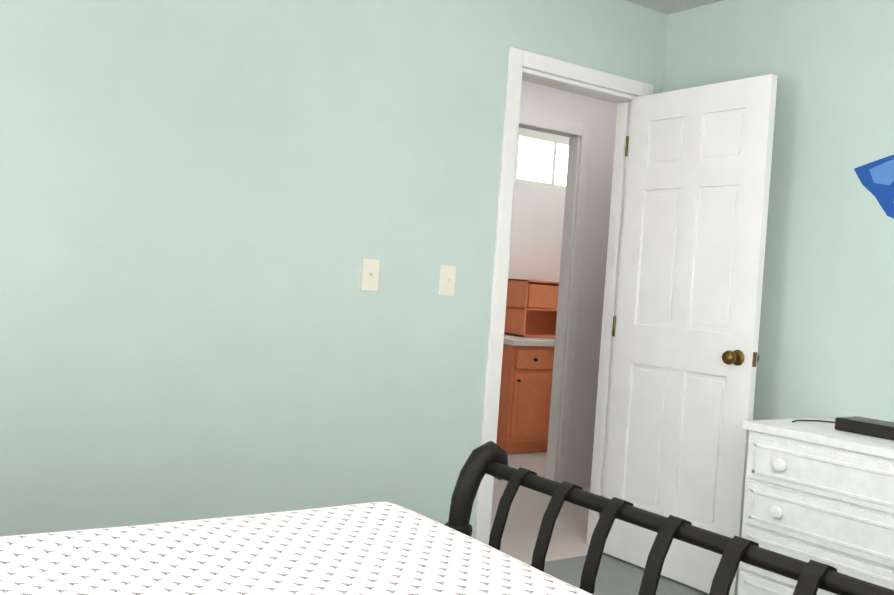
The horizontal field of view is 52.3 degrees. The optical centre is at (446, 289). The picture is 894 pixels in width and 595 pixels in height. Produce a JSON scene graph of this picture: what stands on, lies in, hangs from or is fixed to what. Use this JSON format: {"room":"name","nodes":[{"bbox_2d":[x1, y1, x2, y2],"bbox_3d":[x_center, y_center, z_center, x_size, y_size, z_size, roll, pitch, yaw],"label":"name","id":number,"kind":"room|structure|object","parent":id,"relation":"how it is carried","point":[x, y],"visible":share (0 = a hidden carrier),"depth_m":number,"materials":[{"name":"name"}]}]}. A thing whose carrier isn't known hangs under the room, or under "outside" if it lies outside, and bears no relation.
{"room":"bedroom","nodes":[
{"label":"bedroom","id":0,"kind":"room"},
{"bbox_2d":[0,0,667,537],"bbox_3d":[-0.743,-0.144,3.042,4.240,2.440,0.120,4,0,-35],"label":"wall","id":1,"kind":"structure","parent":0,"point":[206,206],"depth_m":3.03,"materials":[{"name":"green paint"}]},
{"bbox_2d":[360,258,379,290],"bbox_3d":[-0.275,-0.053,3.292,0.070,0.115,0.021,4,0,-35],"label":"light switch","id":2,"kind":"object","parent":1,"relation":"attached to","point":[369,274],"visible":1,"depth_m":3.29,"materials":[{"name":"beige plastic"}]},
{"bbox_2d":[439,265,455,295],"bbox_3d":[0.006,-0.035,3.491,0.070,0.115,0.021,4,0,-35],"label":"light switch","id":3,"kind":"object","parent":1,"relation":"attached to","point":[447,281],"visible":1,"depth_m":3.49,"materials":[{"name":"beige plastic"}]},
{"bbox_2d":[474,47,652,545],"bbox_3d":[0.474,0.103,3.917,0.830,2.105,0.152,4,0,-35],"label":"door frame","id":4,"kind":"structure","parent":1,"relation":"attached to","point":[518,60],"depth_m":3.78,"materials":[{"name":"white paint"}]},
{"bbox_2d":[599,74,777,594],"bbox_3d":[0.966,0.172,3.756,0.179,2.015,0.728,4,0,-35],"label":"door","id":5,"kind":"structure","parent":1,"relation":"in","point":[686,322],"depth_m":3.71,"materials":[{"name":"white paint"}]},
{"bbox_2d":[490,451,589,563],"bbox_3d":[0.128,1.156,5.239,5.060,0.060,2.580,4,0,-35],"label":"floor","id":6,"kind":"structure","parent":0,"point":[528,508],"depth_m":4.54,"materials":[{"name":"beige tile"}]},
{"bbox_2d":[496,342,554,453],"bbox_3d":[0.894,0.788,6.874,1.500,0.758,0.580,4,0,-35],"label":"bathroom vanity","id":7,"kind":"object","parent":6,"relation":"on","point":[525,395],"depth_m":6.31,"materials":[{"name":"orange wood"}]},
{"bbox_2d":[503,334,554,345],"bbox_3d":[0.919,0.390,6.877,1.530,0.040,0.568,4,0,-35],"label":"countertop","id":8,"kind":"structure","parent":7,"relation":"on","point":[509,340],"depth_m":6.36,"materials":[{"name":"white stone"}]},
{"bbox_2d":[504,279,558,337],"bbox_3d":[0.944,0.159,7.036,1.100,0.417,0.260,4,0,-35],"label":"organizer","id":9,"kind":"object","parent":8,"relation":"on","point":[531,308],"visible":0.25,"depth_m":6.74,"materials":[{"name":"orange wood"}]},
{"bbox_2d":[508,80,617,487],"bbox_3d":[0.218,-0.120,5.232,5.060,2.500,2.580,4,0,-35],"label":"wall","id":10,"kind":"structure","parent":0,"point":[536,232],"depth_m":5.37,"materials":[{"name":"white paint"}]},
{"bbox_2d":[515,131,568,189],"bbox_3d":[0.978,-0.971,7.179,1.160,0.380,0.020,4,0,-35],"label":"clerestory window","id":11,"kind":"structure","parent":10,"relation":"in","point":[542,161],"depth_m":7.00,"materials":[{"name":"white glass"}]},
{"bbox_2d":[519,112,590,482],"bbox_3d":[0.411,0.087,5.088,0.800,2.115,0.095,4,0,-35],"label":"door frame","id":12,"kind":"structure","parent":10,"relation":"attached to","point":[566,286],"depth_m":5.26,"materials":[{"name":"white paint"}]},
{"bbox_2d":[528,552,708,594],"bbox_3d":[0.200,1.184,1.490,4.120,0.060,3.620,4,0,-35],"label":"floor carpet","id":13,"kind":"object","parent":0,"point":[616,576],"depth_m":3.71,"materials":[{"name":"grey carpet"}]},
{"bbox_2d":[0,441,893,594],"bbox_3d":[-0.385,0.524,1.178,2.386,1.179,1.718,4,0,-35],"label":"bed","id":14,"kind":"object","parent":13,"relation":"on","point":[380,548],"visible":1,"depth_m":1.75,"materials":[{"name":"white fabric"}]},
{"bbox_2d":[737,417,893,594],"bbox_3d":[1.412,0.855,2.912,0.508,0.750,0.832,4,0,-35],"label":"dresser","id":15,"kind":"object","parent":13,"relation":"on","point":[822,492],"visible":0.9,"depth_m":2.89,"materials":[{"name":"white paint"}]},
{"bbox_2d":[792,416,893,439],"bbox_3d":[1.375,0.453,3.069,0.203,0.042,0.381,4,0,-35],"label":"cable box","id":16,"kind":"object","parent":15,"relation":"on","point":[870,427],"visible":1,"depth_m":2.98,"materials":[{"name":"black plastic"}]},
{"bbox_2d":[625,0,722,14],"bbox_3d":[0.389,-1.309,1.559,4.240,0.060,3.740,4,0,-35],"label":"ceiling","id":17,"kind":"structure","parent":0,"point":[667,7],"depth_m":4.00,"materials":[{"name":"white paint"}]},
{"bbox_2d":[662,0,893,421],"bbox_3d":[1.978,0.048,2.759,0.120,2.440,3.500,4,0,-35],"label":"wall","id":18,"kind":"structure","parent":0,"point":[826,341],"depth_m":3.47,"materials":[{"name":"green paint"}]},
{"bbox_2d":[854,155,893,218],"bbox_3d":[1.699,-0.315,3.077,0.002,0.750,0.706,4,0,-35],"label":"wall art","id":19,"kind":"object","parent":18,"relation":"attached to","point":[876,178],"visible":1,"depth_m":3.27}
]}

